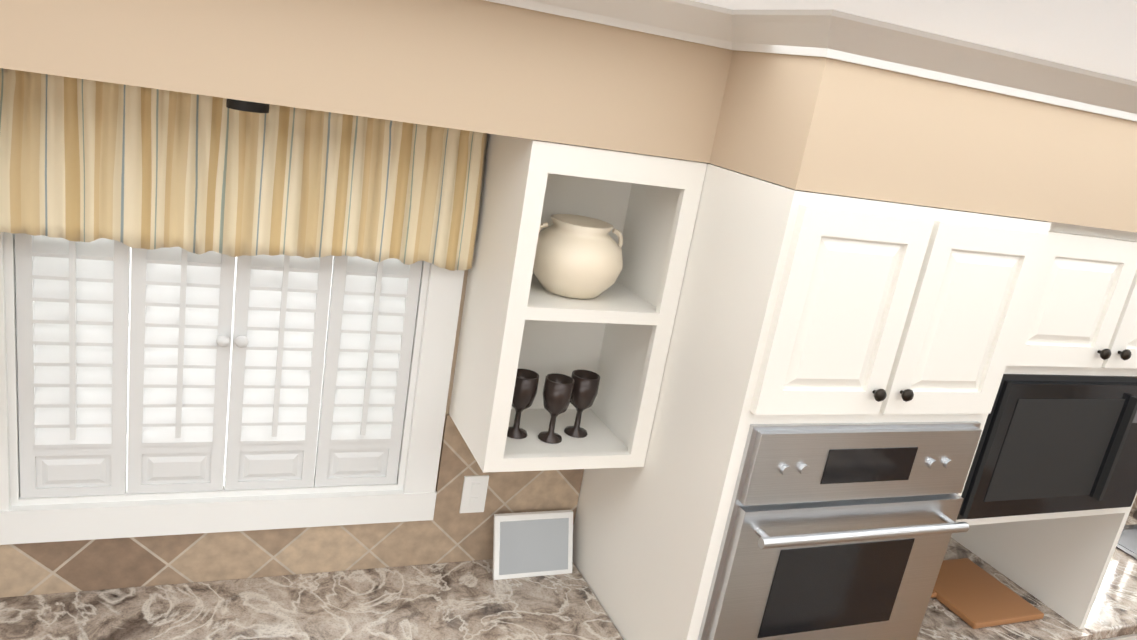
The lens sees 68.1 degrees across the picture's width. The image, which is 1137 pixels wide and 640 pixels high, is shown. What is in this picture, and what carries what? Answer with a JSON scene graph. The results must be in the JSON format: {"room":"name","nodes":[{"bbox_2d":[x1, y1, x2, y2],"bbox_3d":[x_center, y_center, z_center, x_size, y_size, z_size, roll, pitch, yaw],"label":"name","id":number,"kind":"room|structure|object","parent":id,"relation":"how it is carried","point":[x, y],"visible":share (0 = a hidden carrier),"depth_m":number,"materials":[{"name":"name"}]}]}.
{"room":"kitchen","nodes":[
{"label":"kitchen","id":0,"kind":"room"},
{"bbox_2d":[435,270,467,489],"bbox_3d":[-0.324,0.357,2.366,9.710,2.460,0.120,2,18,-24],"label":"wall","id":1,"kind":"structure","parent":0,"point":[457,340],"depth_m":2.20,"materials":[{"name":"beige paint"}]},
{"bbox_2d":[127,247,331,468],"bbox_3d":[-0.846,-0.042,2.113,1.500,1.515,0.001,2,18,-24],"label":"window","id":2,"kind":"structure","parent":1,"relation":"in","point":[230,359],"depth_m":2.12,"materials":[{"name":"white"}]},
{"bbox_2d":[0,232,464,544],"bbox_3d":[-0.805,-0.006,2.016,1.078,1.085,0.144,2,18,-24],"label":"window","id":3,"kind":"structure","parent":1,"relation":"in","point":[410,494],"depth_m":2.11,"materials":[{"name":"white wood"}]},
{"bbox_2d":[15,233,422,497],"bbox_3d":[-0.790,0.007,1.980,0.864,0.883,0.062,2,18,-24],"label":"window shutters","id":4,"kind":"object","parent":3,"relation":"attached to","point":[296,369],"visible":0.73,"depth_m":1.99,"materials":[{"name":"white wood"}]},
{"bbox_2d":[0,414,1136,597],"bbox_3d":[0.649,0.514,2.758,7.337,0.458,0.010,2,18,-24],"label":"backsplash","id":5,"kind":"structure","parent":1,"relation":"attached to","point":[449,532],"depth_m":2.22,"materials":[{"name":"tile"}]},
{"bbox_2d":[459,475,488,512],"bbox_3d":[-0.263,0.488,2.352,0.070,0.114,0.008,2,18,-24],"label":"electrical outlet plate","id":6,"kind":"object","parent":5,"relation":"attached to","point":[474,493],"visible":1,"depth_m":2.33,"materials":[{"name":"white plastic"}]},
{"bbox_2d":[449,133,706,472],"bbox_3d":[-0.002,-0.053,2.092,0.428,0.774,0.328,2,18,-24],"label":"upper cabinet","id":7,"kind":"object","parent":1,"relation":"attached to","point":[615,336],"visible":0.73,"depth_m":2.05,"materials":[{"name":"white wood"}]},
{"bbox_2d":[533,214,622,298],"bbox_3d":[0.019,-0.155,2.058,0.240,0.180,0.236,2,18,-24],"label":"pot","id":8,"kind":"object","parent":7,"relation":"in","point":[578,256],"visible":0.92,"depth_m":1.98,"materials":[{"name":"beige ceramic"}]},
{"bbox_2d":[0,0,1136,232],"bbox_3d":[0.293,-0.267,1.018,9.470,0.324,2.285,2,18,-24],"label":"wall","id":9,"kind":"structure","parent":0,"point":[818,124],"depth_m":1.68,"materials":[{"name":"beige paint"}]},
{"bbox_2d":[226,99,269,112],"bbox_3d":[-0.660,-0.441,1.729,1.070,0.052,0.187,2,18,-24],"label":"rod","id":10,"kind":"object","parent":9,"relation":"attached to","point":[247,106],"visible":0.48,"depth_m":1.64,"materials":[{"name":"black metal"}]},
{"bbox_2d":[0,68,486,270],"bbox_3d":[-0.701,-0.307,1.810,1.077,0.366,0.070,2,18,-24],"label":"window valance","id":11,"kind":"object","parent":10,"relation":"hanging from","point":[83,160],"visible":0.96,"depth_m":1.81,"materials":[{"name":"fabric"}]},
{"bbox_2d":[484,0,771,51],"bbox_3d":[-1.936,-0.719,0.801,5.060,0.075,0.060,2,18,-24],"label":"crown molding","id":12,"kind":"structure","parent":9,"relation":"attached to","point":[686,20],"depth_m":1.73,"materials":[{"name":"white wood"}]},
{"bbox_2d":[784,9,1136,121],"bbox_3d":[1.200,-0.485,1.838,1.650,0.075,0.060,2,18,-24],"label":"crown molding","id":13,"kind":"structure","parent":9,"relation":"attached to","point":[843,36],"depth_m":1.64,"materials":[{"name":"white wood"}]},
{"bbox_2d":[692,0,1136,80],"bbox_3d":[1.194,0.300,-1.095,9.710,0.080,7.240,2,18,-24],"label":"ceiling","id":14,"kind":"structure","parent":0,"point":[1099,36],"depth_m":1.33,"materials":[{"name":"white paint"}]},
{"bbox_3d":[0.725,2.701,-0.408,9.590,0.080,7.240,2,18,-24],"label":"floor","id":15,"kind":"structure","parent":0,"visible":0},
{"bbox_2d":[572,163,1050,639],"bbox_3d":[0.498,0.682,2.329,0.730,2.134,0.755,2,18,-24],"label":"tall cabinet","id":16,"kind":"object","parent":15,"relation":"on","point":[834,368],"visible":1,"depth_m":1.90,"materials":[{"name":"white wood"}]},
{"bbox_2d":[917,221,1136,639],"bbox_3d":[1.174,0.697,2.670,0.778,2.134,0.668,2,18,-24],"label":"tall cabinet","id":17,"kind":"object","parent":15,"relation":"on","point":[1049,493],"visible":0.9,"depth_m":2.23,"materials":[{"name":"white wood"}]},
{"bbox_2d":[931,558,1043,628],"bbox_3d":[1.256,0.870,2.688,0.380,0.020,0.310,2,18,-24],"label":"cutting board","id":18,"kind":"object","parent":17,"relation":"in","point":[973,595],"visible":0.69,"depth_m":2.65,"materials":[{"name":"brown wood"}]},
{"bbox_2d":[1101,633,1136,639],"bbox_3d":[1.668,1.320,3.131,0.537,0.860,0.626,2,18,-24],"label":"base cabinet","id":19,"kind":"object","parent":15,"relation":"on","point":[1130,637],"visible":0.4,"depth_m":2.68,"materials":[{"name":"white"}]},
{"bbox_2d":[1084,508,1136,639],"bbox_3d":[2.799,0.943,3.450,2.834,0.039,0.660,2,18,-24],"label":"countertop","id":20,"kind":"structure","parent":19,"relation":"on","point":[1113,612],"depth_m":2.80,"materials":[{"name":"stone"}]},
{"bbox_2d":[1116,509,1136,559],"bbox_3d":[2.512,0.686,3.268,0.800,0.454,0.494,2,18,-24],"label":"sink","id":21,"kind":"object","parent":20,"relation":"in","point":[1127,543],"visible":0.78,"depth_m":3.27,"materials":[{"name":"silver metal"}]},
{"bbox_3d":[-1.333,1.195,1.806,2.998,0.859,0.650,2,18,-24],"label":"cabinet","id":22,"kind":"object","parent":15,"relation":"on","visible":0},
{"bbox_2d":[0,559,622,639],"bbox_3d":[-1.262,0.766,1.684,2.998,0.039,0.638,2,18,-24],"label":"countertop","id":23,"kind":"structure","parent":22,"relation":"on","point":[468,600],"depth_m":2.13,"materials":[{"name":"stone"}]},
{"bbox_2d":[493,510,572,579],"bbox_3d":[-0.100,0.643,2.413,0.240,0.164,0.077,2,18,-24],"label":"photo frame","id":24,"kind":"object","parent":23,"relation":"on","point":[530,544],"visible":0.93,"depth_m":2.40,"materials":[{"name":"white"}]}
]}

